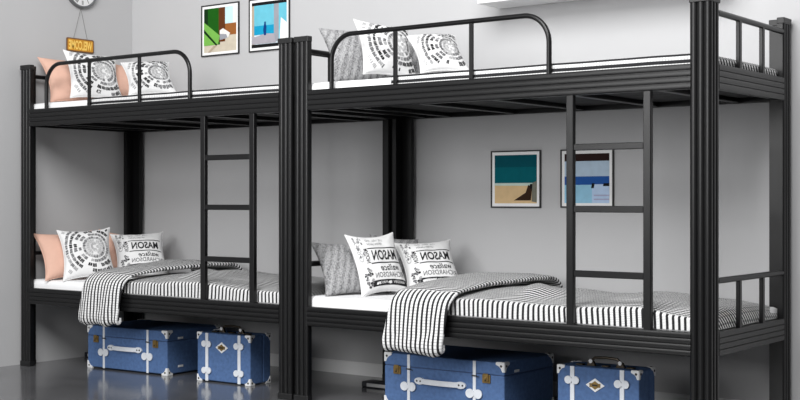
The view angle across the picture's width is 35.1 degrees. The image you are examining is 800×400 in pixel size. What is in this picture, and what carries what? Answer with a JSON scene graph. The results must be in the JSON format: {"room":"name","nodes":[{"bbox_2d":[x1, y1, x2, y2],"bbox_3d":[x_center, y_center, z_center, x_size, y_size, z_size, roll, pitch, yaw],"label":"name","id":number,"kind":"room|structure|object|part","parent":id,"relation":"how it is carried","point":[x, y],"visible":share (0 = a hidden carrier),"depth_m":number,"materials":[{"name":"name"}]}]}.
{"room":"dormitory","nodes":[
{"label":"dormitory","id":0,"kind":"room"},
{"bbox_2d":[0,0,131,366],"bbox_3d":[-4.189,-0.556,5.205,0.100,3.100,7.905,0,0,37],"label":"wall","id":1,"kind":"structure","parent":0,"point":[80,173],"depth_m":7.81,"materials":[{"name":"grey paint"}]},
{"bbox_2d":[69,0,95,8],"bbox_3d":[-2.010,-1.328,7.976,0.030,0.238,0.238,0,0,37],"label":"wall clock","id":2,"kind":"object","parent":1,"relation":"attached to","point":[81,4],"visible":1,"depth_m":7.97,"materials":[{"name":"white"}]},
{"bbox_2d":[66,9,93,53],"bbox_3d":[-2.018,-1.070,7.978,0.007,0.277,0.214,0,0,37],"label":"hanging sign","id":3,"kind":"object","parent":2,"relation":"hanging from","point":[72,44],"visible":0.98,"depth_m":7.97,"materials":[{"name":"yellow wood"}]},
{"bbox_3d":[-2.018,-0.974,7.977,0.002,0.070,0.198,0,0,37],"label":"panel","id":4,"kind":"part","parent":3,"relation":"part of","materials":[{"name":"yellow wood"}]},
{"bbox_2d":[0,357,557,399],"bbox_3d":[-0.723,1.044,2.644,8.720,0.100,8.005,0,0,37],"label":"floor","id":5,"kind":"structure","parent":0,"point":[70,378],"depth_m":6.76,"materials":[{"name":"concrete"}]},
{"bbox_2d":[87,319,220,375],"bbox_3d":[-1.462,0.867,7.477,0.663,0.258,0.468,0,0,35],"label":"trunk","id":6,"kind":"object","parent":5,"relation":"on","point":[166,348],"visible":0.94,"depth_m":7.28,"materials":[{"name":"blue fabric"}]},
{"bbox_3d":[-1.597,0.862,7.299,0.223,0.025,0.022,0,0,35],"label":"handle","id":7,"kind":"part","parent":6,"relation":"part of","materials":[{"name":"white leather"}]},
{"bbox_3d":[-1.457,0.771,7.486,0.655,0.058,0.440,0,0,35],"label":"lid","id":8,"kind":"part","parent":6,"relation":"part of","materials":[{"name":"blue fabric"}]},
{"bbox_2d":[20,37,391,399],"bbox_3d":[-1.143,0.093,7.274,2.185,1.802,0.885,0,0,37],"label":"bunk bed","id":9,"kind":"object","parent":5,"relation":"on","point":[252,111],"visible":0.51,"depth_m":6.88,"materials":[{"name":"black metal"}]},
{"bbox_3d":[-2.215,0.094,7.589,0.089,1.776,0.089,0,0,37],"label":"post","id":10,"kind":"part","parent":9,"relation":"part of","materials":[{"name":"black metal"}]},
{"bbox_3d":[-2.002,-0.744,7.924,0.025,0.025,0.709,0,0,37],"label":"rail","id":11,"kind":"part","parent":9,"relation":"part of","materials":[{"name":"black metal"}]},
{"bbox_2d":[34,100,86,108],"bbox_3d":[-1.143,-0.528,7.274,2.108,0.105,0.809,0,0,37],"label":"mattress","id":12,"kind":"object","parent":9,"relation":"on","point":[81,102],"visible":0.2,"depth_m":7.41,"materials":[{"name":"white fabric"}]},
{"bbox_2d":[37,57,91,101],"bbox_3d":[-1.986,-0.721,7.692,0.379,0.294,0.228,0,0,-36],"label":"throw cushion","id":13,"kind":"object","parent":12,"relation":"on","point":[60,78],"visible":0.45,"depth_m":7.58,"materials":[{"name":"fabric"}]},
{"bbox_2d":[63,49,121,97],"bbox_3d":[-1.828,-0.737,7.543,0.347,0.326,0.218,0,0,-31],"label":"throw cushion","id":14,"kind":"object","parent":12,"relation":"on","point":[104,83],"visible":0.76,"depth_m":7.49,"materials":[{"name":"white fabric"}]},
{"bbox_2d":[116,64,128,95],"bbox_3d":[-1.658,-0.715,7.729,0.288,0.263,0.240,0,0,-13],"label":"throw cushion","id":15,"kind":"object","parent":12,"relation":"on","point":[122,79],"visible":0.09,"depth_m":7.66,"materials":[{"name":"fabric"}]},
{"bbox_2d":[91,84,278,104],"bbox_3d":[-0.922,-0.564,7.104,1.570,0.052,0.824,0,0,37],"label":"blanket","id":16,"kind":"object","parent":12,"relation":"on","point":[272,88],"visible":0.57,"depth_m":6.75,"materials":[{"name":"white fabric"}]},
{"bbox_2d":[121,61,175,94],"bbox_3d":[-1.454,-0.701,7.323,0.285,0.234,0.313,0,0,-21],"label":"throw cushion","id":17,"kind":"object","parent":16,"relation":"on","point":[155,77],"visible":0.78,"depth_m":7.25,"materials":[{"name":"white fabric"}]},
{"bbox_3d":[-1.601,-0.671,7.085,1.237,0.273,0.023,0,0,37],"label":"guard rail","id":18,"kind":"part","parent":9,"relation":"part of","materials":[{"name":"black metal"}]},
{"bbox_3d":[-1.738,0.094,8.221,0.089,1.776,0.089,0,0,37],"label":"post","id":19,"kind":"part","parent":9,"relation":"part of","materials":[{"name":"black metal"}]},
{"bbox_3d":[-1.399,-0.489,6.935,2.011,0.099,0.030,0,0,37],"label":"rail","id":20,"kind":"part","parent":9,"relation":"part of","materials":[{"name":"black metal"}]},
{"bbox_3d":[-1.399,0.572,6.935,2.011,0.094,0.030,0,0,37],"label":"rail","id":21,"kind":"part","parent":9,"relation":"part of","materials":[{"name":"black metal"}]},
{"bbox_2d":[34,275,278,303],"bbox_3d":[-1.143,0.528,7.274,2.108,0.109,0.809,0,0,37],"label":"mattress","id":22,"kind":"object","parent":9,"relation":"on","point":[76,284],"visible":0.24,"depth_m":7.42,"materials":[{"name":"white fabric"}]},
{"bbox_2d":[34,233,63,280],"bbox_3d":[-2.003,0.335,7.647,0.383,0.291,0.201,0,0,-36],"label":"throw cushion","id":23,"kind":"object","parent":22,"relation":"on","point":[50,245],"visible":0.51,"depth_m":7.55,"materials":[{"name":"fabric"}]},
{"bbox_2d":[56,227,112,281],"bbox_3d":[-1.871,0.324,7.550,0.329,0.313,0.214,0,0,-22],"label":"throw cushion","id":24,"kind":"object","parent":22,"relation":"on","point":[86,253],"visible":0.9,"depth_m":7.50,"materials":[{"name":"white fabric"}]},
{"bbox_2d":[99,229,119,267],"bbox_3d":[-1.790,0.333,7.941,0.306,0.295,0.218,0,0,-10],"label":"throw cushion","id":25,"kind":"object","parent":22,"relation":"on","point":[113,255],"visible":0.06,"depth_m":7.87,"materials":[{"name":"fabric"}]},
{"bbox_2d":[110,232,168,275],"bbox_3d":[-1.603,0.340,7.798,0.340,0.281,0.252,0,0,-19],"label":"throw cushion","id":26,"kind":"object","parent":22,"relation":"on","point":[143,248],"visible":0.68,"depth_m":7.76,"materials":[{"name":"white fabric"}]},
{"bbox_2d":[78,259,324,326],"bbox_3d":[-0.948,0.537,7.075,1.577,0.350,0.930,0,0,37],"label":"blanket","id":27,"kind":"object","parent":22,"relation":"on","point":[102,290],"visible":0.73,"depth_m":7.01,"materials":[{"name":"fabric"}]},
{"bbox_3d":[-1.032,0.051,6.655,0.034,0.988,0.024,0,0,37],"label":"ladder rail","id":28,"kind":"part","parent":9,"relation":"part of","materials":[{"name":"black metal"}]},
{"bbox_3d":[-0.749,0.051,6.441,0.034,0.988,0.024,0,0,37],"label":"ladder rail","id":29,"kind":"part","parent":9,"relation":"part of","materials":[{"name":"black metal"}]},
{"bbox_3d":[-0.886,-0.489,7.613,2.011,0.099,0.030,0,0,37],"label":"rail","id":30,"kind":"part","parent":9,"relation":"part of","materials":[{"name":"black metal"}]},
{"bbox_3d":[-0.548,0.094,6.327,0.089,1.776,0.089,0,0,37],"label":"post","id":31,"kind":"part","parent":9,"relation":"part of","materials":[{"name":"black metal"}]},
{"bbox_3d":[-0.070,0.094,6.958,0.089,1.776,0.089,0,0,37],"label":"post","id":32,"kind":"part","parent":9,"relation":"part of","materials":[{"name":"black metal"}]},
{"bbox_2d":[197,325,270,385],"bbox_3d":[-0.911,0.838,6.905,0.396,0.315,0.178,0,0,35],"label":"suitcase","id":33,"kind":"object","parent":5,"relation":"on","point":[239,357],"visible":1,"depth_m":6.82,"materials":[{"name":"blue fabric"}]},
{"bbox_3d":[-0.916,0.723,6.877,0.275,0.007,0.026,0,0,35],"label":"lock plate","id":34,"kind":"part","parent":33,"relation":"part of","materials":[{"name":"brown metal"}]},
{"bbox_3d":[-0.913,0.702,6.874,0.152,0.041,0.012,0,0,35],"label":"handle","id":35,"kind":"part","parent":33,"relation":"part of","materials":[{"name":"brown metal"}]},
{"bbox_3d":[-0.879,0.857,6.950,0.388,0.260,0.061,0,0,35],"label":"lid","id":36,"kind":"part","parent":33,"relation":"part of","materials":[{"name":"blue fabric"}]},
{"bbox_2d":[362,380,384,388],"bbox_3d":[-0.061,0.979,6.658,0.300,0.030,0.096,0,0,37],"label":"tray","id":37,"kind":"object","parent":5,"relation":"on","point":[379,384],"visible":0.47,"depth_m":6.67,"materials":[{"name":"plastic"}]},
{"bbox_2d":[384,344,553,399],"bbox_3d":[0.326,0.867,6.106,0.696,0.258,0.468,0,0,37],"label":"trunk","id":38,"kind":"object","parent":5,"relation":"on","point":[461,372],"visible":0.92,"depth_m":5.95,"materials":[{"name":"blue fabric"}]},
{"bbox_3d":[0.183,0.862,5.935,0.234,0.025,0.022,0,0,37],"label":"handle","id":39,"kind":"part","parent":38,"relation":"part of","materials":[{"name":"white leather"}]},
{"bbox_3d":[0.332,0.771,6.114,0.688,0.058,0.440,0,0,37],"label":"lid","id":40,"kind":"part","parent":38,"relation":"part of","materials":[{"name":"blue fabric"}]},
{"bbox_2d":[294,0,791,399],"bbox_3d":[0.611,0.093,5.946,2.185,1.802,0.885,0,0,37],"label":"bunk bed","id":41,"kind":"object","parent":5,"relation":"on","point":[704,84],"visible":0.84,"depth_m":5.43,"materials":[{"name":"black metal"}]},
{"bbox_3d":[-0.462,0.094,6.262,0.089,1.776,0.089,0,0,37],"label":"post","id":42,"kind":"part","parent":41,"relation":"part of","materials":[{"name":"black metal"}]},
{"bbox_3d":[-0.248,0.322,6.597,0.025,0.025,0.709,0,0,37],"label":"rail","id":43,"kind":"part","parent":41,"relation":"part of","materials":[{"name":"black metal"}]},
{"bbox_3d":[-0.248,-0.744,6.597,0.025,0.025,0.709,0,0,37],"label":"rail","id":44,"kind":"part","parent":41,"relation":"part of","materials":[{"name":"black metal"}]},
{"bbox_2d":[312,78,390,89],"bbox_3d":[0.611,-0.528,5.946,2.108,0.105,0.809,0,0,37],"label":"mattress","id":45,"kind":"object","parent":41,"relation":"on","point":[381,81],"visible":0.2,"depth_m":6.08,"materials":[{"name":"white fabric"}]},
{"bbox_2d":[319,28,390,80],"bbox_3d":[-0.199,-0.722,6.357,0.370,0.292,0.223,0,0,-23],"label":"throw cushion","id":46,"kind":"object","parent":45,"relation":"on","point":[348,58],"visible":0.39,"depth_m":6.26,"materials":[{"name":"grey fabric"}]},
{"bbox_2d":[353,19,415,75],"bbox_3d":[-0.067,-0.729,6.160,0.324,0.311,0.181,0,0,-28],"label":"throw cushion","id":47,"kind":"object","parent":45,"relation":"on","point":[377,48],"visible":0.73,"depth_m":6.10,"materials":[{"name":"white fabric"}]},
{"bbox_2d":[409,42,419,73],"bbox_3d":[0.138,-0.696,6.362,0.250,0.220,0.216,0,0,-18],"label":"throw cushion","id":48,"kind":"object","parent":45,"relation":"on","point":[415,60],"visible":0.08,"depth_m":6.29,"materials":[{"name":"grey fabric"}]},
{"bbox_2d":[391,53,776,83],"bbox_3d":[0.832,-0.564,5.776,1.570,0.052,0.824,0,0,37],"label":"blanket","id":49,"kind":"object","parent":45,"relation":"on","point":[658,60],"visible":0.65,"depth_m":5.38,"materials":[{"name":"white fabric"}]},
{"bbox_2d":[406,34,468,72],"bbox_3d":[0.183,-0.695,6.029,0.245,0.221,0.299,0,0,-13],"label":"throw cushion","id":50,"kind":"object","parent":49,"relation":"on","point":[434,52],"visible":0.91,"depth_m":5.94,"materials":[{"name":"white fabric"}]},
{"bbox_3d":[0.016,0.094,6.893,0.089,1.776,0.089,0,0,37],"label":"post","id":51,"kind":"part","parent":41,"relation":"part of","materials":[{"name":"black metal"}]},
{"bbox_3d":[0.152,-0.671,5.758,1.237,0.273,0.023,0,0,37],"label":"guard rail","id":52,"kind":"part","parent":41,"relation":"part of","materials":[{"name":"black metal"}]},
{"bbox_3d":[0.354,-0.489,5.607,2.011,0.099,0.030,0,0,37],"label":"rail","id":53,"kind":"part","parent":41,"relation":"part of","materials":[{"name":"black metal"}]},
{"bbox_3d":[0.354,0.572,5.607,2.011,0.094,0.030,0,0,37],"label":"rail","id":54,"kind":"part","parent":41,"relation":"part of","materials":[{"name":"black metal"}]},
{"bbox_2d":[312,291,776,331],"bbox_3d":[0.611,0.528,5.946,2.108,0.109,0.809,0,0,37],"label":"mattress","id":55,"kind":"object","parent":41,"relation":"on","point":[375,301],"visible":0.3,"depth_m":6.08,"materials":[{"name":"white fabric"}]},
{"bbox_2d":[312,242,391,296],"bbox_3d":[-0.247,0.346,6.392,0.370,0.264,0.200,0,0,-27],"label":"throw cushion","id":56,"kind":"object","parent":55,"relation":"on","point":[337,262],"visible":0.52,"depth_m":6.32,"materials":[{"name":"grey fabric"}]},
{"bbox_2d":[344,232,407,296],"bbox_3d":[-0.111,0.323,6.326,0.286,0.315,0.182,0,0,-31],"label":"throw cushion","id":57,"kind":"object","parent":55,"relation":"on","point":[375,258],"visible":0.94,"depth_m":6.28,"materials":[{"name":"white fabric"}]},
{"bbox_2d":[370,234,418,283],"bbox_3d":[-0.024,0.330,6.664,0.296,0.295,0.216,0,0,-12],"label":"throw cushion","id":58,"kind":"object","parent":55,"relation":"on","point":[414,241],"visible":0.16,"depth_m":6.70,"materials":[{"name":"grey fabric"}]},
{"bbox_2d":[394,239,457,285],"bbox_3d":[0.151,0.344,6.484,0.323,0.274,0.226,0,0,-16],"label":"throw cushion","id":59,"kind":"object","parent":55,"relation":"on","point":[422,262],"visible":0.76,"depth_m":6.45,"materials":[{"name":"white fabric"}]},
{"bbox_2d":[382,272,776,357],"bbox_3d":[0.805,0.537,5.745,1.580,0.351,0.932,0,0,37],"label":"blanket","id":60,"kind":"object","parent":55,"relation":"on","point":[416,318],"visible":0.87,"depth_m":5.66,"materials":[{"name":"fabric"}]},
{"bbox_3d":[0.721,0.051,5.328,0.034,0.988,0.024,0,0,37],"label":"ladder rail","id":61,"kind":"part","parent":41,"relation":"part of","materials":[{"name":"black metal"}]},
{"bbox_3d":[0.868,-0.489,6.285,2.011,0.099,0.030,0,0,37],"label":"rail","id":62,"kind":"part","parent":41,"relation":"part of","materials":[{"name":"black metal"}]},
{"bbox_3d":[1.004,0.051,5.114,0.034,0.988,0.024,0,0,37],"label":"ladder rail","id":63,"kind":"part","parent":41,"relation":"part of","materials":[{"name":"black metal"}]},
{"bbox_3d":[1.206,0.094,5.000,0.089,1.776,0.089,0,0,37],"label":"post","id":64,"kind":"part","parent":41,"relation":"part of","materials":[{"name":"black metal"}]},
{"bbox_3d":[1.470,0.322,5.296,0.025,0.025,0.709,0,0,37],"label":"rail","id":65,"kind":"part","parent":41,"relation":"part of","materials":[{"name":"black metal"}]},
{"bbox_3d":[1.470,-0.744,5.296,0.025,0.025,0.709,0,0,37],"label":"rail","id":66,"kind":"part","parent":41,"relation":"part of","materials":[{"name":"black metal"}]},
{"bbox_3d":[1.683,0.094,5.631,0.089,1.776,0.089,0,0,37],"label":"post","id":67,"kind":"part","parent":41,"relation":"part of","materials":[{"name":"black metal"}]},
{"bbox_2d":[557,356,655,399],"bbox_3d":[0.899,0.838,5.523,0.396,0.315,0.178,0,0,35],"label":"suitcase","id":68,"kind":"object","parent":5,"relation":"on","point":[577,380],"visible":1,"depth_m":5.46,"materials":[{"name":"fabric"}]},
{"bbox_3d":[0.893,0.723,5.495,0.275,0.007,0.026,0,0,35],"label":"lock plate","id":69,"kind":"part","parent":68,"relation":"part of","materials":[{"name":"brown metal"}]},
{"bbox_3d":[0.896,0.702,5.492,0.152,0.041,0.012,0,0,35],"label":"handle","id":70,"kind":"part","parent":68,"relation":"part of","materials":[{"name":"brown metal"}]},
{"bbox_2d":[132,0,799,399],"bbox_3d":[1.663,-0.556,5.795,8.720,3.100,0.100,0,0,37],"label":"wall","id":71,"kind":"structure","parent":0,"point":[452,156],"depth_m":6.60,"materials":[{"name":"grey paint"}]},
{"bbox_2d":[201,1,239,56],"bbox_3d":[-1.114,-1.055,7.828,0.327,0.320,0.010,0,0,37],"label":"framed picture","id":72,"kind":"object","parent":71,"relation":"attached to","point":[220,23],"visible":1,"depth_m":7.83},
{"bbox_2d":[249,0,289,52],"bbox_3d":[-0.784,-1.055,7.579,0.332,0.320,0.010,0,0,37],"label":"framed picture","id":73,"kind":"object","parent":71,"relation":"attached to","point":[269,20],"visible":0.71,"depth_m":7.58},
{"bbox_2d":[270,353,735,399],"bbox_3d":[1.670,0.957,5.721,8.620,0.074,0.010,0,0,37],"label":"baseboard","id":74,"kind":"structure","parent":71,"relation":"attached to","point":[318,364],"depth_m":7.17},
{"bbox_2d":[491,150,540,207],"bbox_3d":[0.598,-0.107,6.532,0.302,0.297,0.010,0,0,37],"label":"framed picture","id":75,"kind":"object","parent":71,"relation":"attached to","point":[515,174],"visible":1,"depth_m":6.53,"materials":[{"name":"paper"}]},
{"bbox_2d":[477,0,577,8],"bbox_3d":[0.976,-1.076,6.118,1.305,0.160,0.215,0,0,37],"label":"wall shelf","id":76,"kind":"object","parent":71,"relation":"attached to","point":[500,4],"visible":1,"depth_m":6.40,"materials":[{"name":"white paint"}]},
{"bbox_2d":[560,149,613,207],"bbox_3d":[0.929,-0.107,6.282,0.298,0.293,0.010,0,0,37],"label":"framed picture","id":77,"kind":"object","parent":71,"relation":"attached to","point":[594,168],"visible":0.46,"depth_m":6.26},
{"bbox_2d":[565,153,608,202],"bbox_3d":[0.928,-0.107,6.280,0.251,0.246,0.002,0,0,37],"label":"print","id":78,"kind":"object","parent":77,"relation":"attached to","point":[592,169],"depth_m":6.26}
]}

